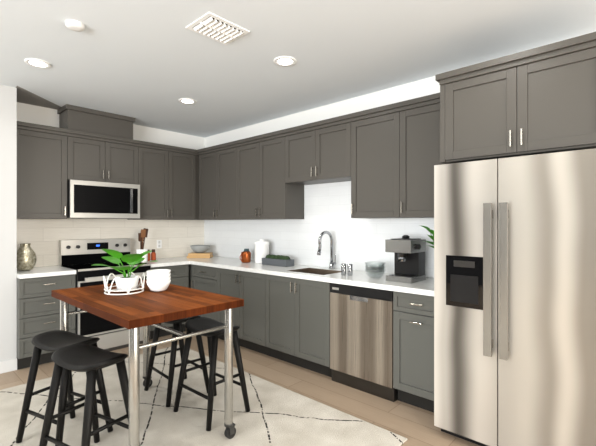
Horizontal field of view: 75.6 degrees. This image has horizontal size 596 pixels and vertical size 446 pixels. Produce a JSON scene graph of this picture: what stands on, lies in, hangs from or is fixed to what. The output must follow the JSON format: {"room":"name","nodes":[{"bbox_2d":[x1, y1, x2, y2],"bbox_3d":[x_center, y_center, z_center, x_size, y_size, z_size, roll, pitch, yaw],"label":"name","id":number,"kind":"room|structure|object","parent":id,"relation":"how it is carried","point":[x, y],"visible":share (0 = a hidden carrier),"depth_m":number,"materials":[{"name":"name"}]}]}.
{"room":"kitchen","nodes":[
{"label":"kitchen","id":0,"kind":"room"},
{"bbox_2d":[0,84,16,373],"bbox_3d":[-2.958,0.050,3.770,0.531,2.700,0.236,0,0,43],"label":"wall","id":1,"kind":"structure","parent":0,"point":[8,95],"depth_m":3.63,"materials":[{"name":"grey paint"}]},
{"bbox_2d":[17,181,433,277],"bbox_3d":[-0.812,0.009,3.594,3.912,0.939,2.436,0,0,43],"label":"backsplash","id":2,"kind":"structure","parent":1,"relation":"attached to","point":[327,206],"depth_m":4.36,"materials":[{"name":"tile"}]},
{"bbox_2d":[157,240,161,247],"bbox_3d":[-1.905,0.282,5.271,0.006,0.115,0.070,0,0,43],"label":"outlet","id":3,"kind":"object","parent":2,"relation":"attached to","point":[159,242],"visible":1,"depth_m":5.27,"materials":[{"name":"white plastic"}]},
{"bbox_2d":[17,32,595,219],"bbox_3d":[-0.470,-0.674,3.268,4.857,1.248,2.424,0,0,43],"label":"upper cabinet","id":4,"kind":"object","parent":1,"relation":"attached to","point":[542,99],"visible":0.98,"depth_m":3.58,"materials":[{"name":"grey paint"}]},
{"bbox_2d":[67,180,139,218],"bbox_3d":[-2.312,-0.265,4.519,0.429,0.414,0.763,0,0,43],"label":"microwave","id":5,"kind":"object","parent":4,"relation":"attached to","point":[85,199],"visible":0.97,"depth_m":4.36,"materials":[{"name":"silver metal"}]},
{"bbox_2d":[17,102,204,265],"bbox_3d":[-3.973,0.050,3.173,0.140,2.700,7.640,0,0,43],"label":"wall","id":6,"kind":"structure","parent":0,"point":[28,113],"depth_m":5.11,"materials":[{"name":"white paint"}]},
{"bbox_2d":[0,328,478,445],"bbox_3d":[-0.676,1.430,0.110,9.140,0.060,7.640,0,0,43],"label":"floor","id":7,"kind":"structure","parent":0,"point":[416,424],"depth_m":3.18,"materials":[{"name":"brown wood"}]},
{"bbox_2d":[59,238,150,350],"bbox_3d":[-2.207,0.795,4.430,0.695,1.210,0.779,0,0,43],"label":"range","id":8,"kind":"object","parent":7,"relation":"on","point":[80,256],"visible":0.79,"depth_m":4.28,"materials":[{"name":"grey metal"}]},
{"bbox_2d":[0,345,406,445],"bbox_3d":[-1.485,1.394,2.199,2.830,0.012,3.400,0,0,43],"label":"rug","id":9,"kind":"object","parent":7,"relation":"on","point":[277,415],"visible":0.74,"depth_m":2.75,"materials":[{"name":"white fabric"}]},
{"bbox_2d":[16,330,112,445],"bbox_3d":[-1.506,1.057,2.492,0.450,0.654,0.384,0,0,27],"label":"stool","id":10,"kind":"object","parent":9,"relation":"on","point":[51,341],"visible":0.89,"depth_m":2.45,"materials":[{"name":"black wood"}]},
{"bbox_2d":[39,344,128,445],"bbox_3d":[-1.184,1.057,2.186,0.450,0.654,0.384,0,0,29],"label":"stool","id":11,"kind":"object","parent":9,"relation":"on","point":[87,358],"visible":0.94,"depth_m":2.15,"materials":[{"name":"black wood"}]},
{"bbox_2d":[51,280,243,445],"bbox_3d":[-1.073,0.937,2.635,1.290,0.900,0.740,0,0,43],"label":"island table","id":12,"kind":"object","parent":9,"relation":"on","point":[146,308],"visible":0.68,"depth_m":2.37,"materials":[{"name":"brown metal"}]},
{"bbox_2d":[93,249,155,294],"bbox_3d":[-1.234,0.327,2.727,0.386,0.316,0.404,0,0,43],"label":"table plant","id":13,"kind":"object","parent":12,"relation":"on","point":[127,283],"visible":1,"depth_m":2.69,"materials":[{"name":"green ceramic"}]},
{"bbox_2d":[146,269,170,291],"bbox_3d":[-1.005,0.413,2.770,0.168,0.147,0.168,0,0,43],"label":"bowls","id":14,"kind":"object","parent":12,"relation":"on","point":[158,280],"visible":1,"depth_m":2.71,"materials":[{"name":"white ceramic"}]},
{"bbox_2d":[144,315,208,406],"bbox_3d":[-0.993,1.057,3.162,0.384,0.654,0.450,0,0,-44],"label":"stool","id":15,"kind":"object","parent":9,"relation":"on","point":[177,324],"visible":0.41,"depth_m":3.11,"materials":[{"name":"black wood"}]},
{"bbox_2d":[173,317,249,430],"bbox_3d":[-0.634,1.057,2.828,0.450,0.654,0.384,0,0,41],"label":"stool","id":16,"kind":"object","parent":9,"relation":"on","point":[200,323],"visible":0.79,"depth_m":2.80,"materials":[{"name":"black wood"}]},
{"bbox_2d":[17,264,433,412],"bbox_3d":[-0.812,0.961,3.593,3.912,0.879,2.435,0,0,43],"label":"base cabinet","id":17,"kind":"object","parent":7,"relation":"on","point":[287,319],"visible":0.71,"depth_m":3.71,"materials":[{"name":"grey paint"}]},
{"bbox_2d":[17,256,433,295],"bbox_3d":[-0.812,0.575,3.593,3.912,0.190,2.435,0,0,43],"label":"countertop","id":18,"kind":"structure","parent":17,"relation":"on","point":[323,274],"depth_m":3.84,"materials":[{"name":"stone"}]},
{"bbox_2d":[17,243,36,270],"bbox_3d":[-2.779,0.342,3.914,0.192,0.275,0.192,0,0,43],"label":"vase","id":19,"kind":"object","parent":18,"relation":"on","point":[26,257],"visible":0.92,"depth_m":3.86,"materials":[{"name":"gold metal"}]},
{"bbox_2d":[136,228,147,261],"bbox_3d":[-1.964,0.269,4.835,0.132,0.420,0.132,0,0,-4],"label":"utensil crock","id":20,"kind":"object","parent":18,"relation":"on","point":[144,232],"visible":0.67,"depth_m":4.81,"materials":[{"name":"white ceramic"}]},
{"bbox_2d":[148,249,155,260],"bbox_3d":[-1.917,0.409,4.996,0.062,0.140,0.142,0,0,36],"label":"spice bottles","id":21,"kind":"object","parent":18,"relation":"on","point":[153,254],"visible":0.64,"depth_m":5.00,"materials":[{"name":"orange glass"}]},
{"bbox_2d":[187,245,212,257],"bbox_3d":[-1.380,0.394,5.419,0.320,0.171,0.276,0,0,-2],"label":"cutting board","id":22,"kind":"object","parent":18,"relation":"on","point":[199,250],"visible":1,"depth_m":5.32,"materials":[{"name":"brown wood"}]},
{"bbox_2d":[240,249,250,262],"bbox_3d":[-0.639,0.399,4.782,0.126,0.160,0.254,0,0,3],"label":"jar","id":23,"kind":"object","parent":18,"relation":"on","point":[245,256],"visible":1,"depth_m":4.68,"materials":[{"name":"orange glass"}]},
{"bbox_2d":[254,239,269,263],"bbox_3d":[-0.441,0.335,4.682,0.186,0.288,0.186,0,0,43],"label":"canister","id":24,"kind":"object","parent":18,"relation":"on","point":[261,247],"visible":0.91,"depth_m":4.61,"materials":[{"name":"white ceramic"}]},
{"bbox_2d":[262,254,293,266],"bbox_3d":[-0.233,0.421,4.421,0.400,0.117,0.140,0,0,43],"label":"planter","id":25,"kind":"object","parent":18,"relation":"on","point":[275,260],"visible":1,"depth_m":4.33,"materials":[{"name":"grey concrete"}]},
{"bbox_2d":[317,231,335,268],"bbox_3d":[0.296,0.277,3.975,0.087,0.405,0.268,0,0,43],"label":"faucet","id":26,"kind":"object","parent":18,"relation":"on","point":[331,266],"visible":1,"depth_m":4.03,"materials":[{"name":"silver metal"}]},
{"bbox_2d":[341,264,352,275],"bbox_3d":[0.452,0.427,3.549,0.113,0.105,0.051,0,0,29],"label":"tumblers","id":27,"kind":"object","parent":18,"relation":"on","point":[343,266],"visible":1,"depth_m":3.53,"materials":[{"name":"silver metal"}]},
{"bbox_2d":[365,261,385,277],"bbox_3d":[0.682,0.412,3.393,0.180,0.135,0.180,0,0,43],"label":"bowls","id":28,"kind":"object","parent":18,"relation":"on","point":[371,261],"visible":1,"depth_m":3.38,"materials":[{"name":"clear glass"}]},
{"bbox_2d":[385,235,425,282],"bbox_3d":[0.895,0.288,3.207,0.255,0.382,0.342,0,0,43],"label":"espresso machine","id":29,"kind":"object","parent":18,"relation":"on","point":[409,253],"visible":1,"depth_m":3.19,"materials":[{"name":"silver metal"}]},
{"bbox_2d":[419,225,433,247],"bbox_3d":[1.174,0.243,3.076,0.400,0.472,0.239,0,0,-39],"label":"potted plant","id":30,"kind":"object","parent":18,"relation":"on","point":[425,227],"visible":0.16,"depth_m":3.04,"materials":[{"name":"green plant"}]},
{"bbox_2d":[330,283,397,401],"bbox_3d":[0.708,0.961,3.413,0.618,0.878,0.596,0,0,43],"label":"dishwasher","id":31,"kind":"object","parent":7,"relation":"on","point":[361,318],"visible":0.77,"depth_m":3.17,"materials":[{"name":"grey metal"}]},
{"bbox_2d":[434,148,595,445],"bbox_3d":[1.484,0.508,2.497,0.910,1.784,0.862,0,0,43],"label":"refrigerator","id":32,"kind":"object","parent":7,"relation":"on","point":[515,237],"visible":1,"depth_m":2.20,"materials":[{"name":"grey metal"}]},
{"bbox_2d":[0,0,595,137],"bbox_3d":[-0.676,-1.330,0.110,9.140,0.060,7.640,0,0,43],"label":"ceiling","id":33,"kind":"structure","parent":0,"point":[136,59],"depth_m":2.85,"materials":[{"name":"paint"}]},
{"bbox_2d":[24,58,50,67],"bbox_3d":[-2.106,-1.296,3.110,0.184,0.007,0.184,0,0,43],"label":"recessed light","id":34,"kind":"object","parent":33,"relation":"in","point":[34,62],"visible":1,"depth_m":3.10,"materials":[{"name":"white plastic"}]},
{"bbox_2d":[65,20,84,31],"bbox_3d":[-1.453,-1.285,2.502,0.110,0.029,0.110,0,0,43],"label":"smoke detector","id":35,"kind":"object","parent":33,"relation":"attached to","point":[73,25],"visible":1,"depth_m":2.48,"materials":[{"name":"white plastic"}]},
{"bbox_2d":[178,98,195,103],"bbox_3d":[-1.172,-1.296,4.072,0.184,0.007,0.184,0,0,43],"label":"recessed light","id":36,"kind":"object","parent":33,"relation":"in","point":[182,100],"visible":1,"depth_m":4.07,"materials":[{"name":"white plastic"}]},
{"bbox_2d":[186,12,249,44],"bbox_3d":[-0.535,-1.291,2.568,0.270,0.020,0.325,0,0,43],"label":"ceiling vent","id":37,"kind":"object","parent":33,"relation":"attached to","point":[210,25],"depth_m":2.55,"materials":[{"name":"white metal"}]},
{"bbox_2d":[274,56,296,65],"bbox_3d":[-0.103,-1.296,3.072,0.184,0.007,0.184,0,0,43],"label":"recessed light","id":38,"kind":"object","parent":33,"relation":"in","point":[286,60],"visible":1,"depth_m":3.06,"materials":[{"name":"white plastic"}]},
{"bbox_2d":[205,76,439,147],"bbox_3d":[1.928,0.050,2.809,9.000,2.700,0.140,0,0,43],"label":"wall","id":39,"kind":"structure","parent":0,"point":[427,86],"depth_m":4.12,"materials":[{"name":"white paint"}]}
]}

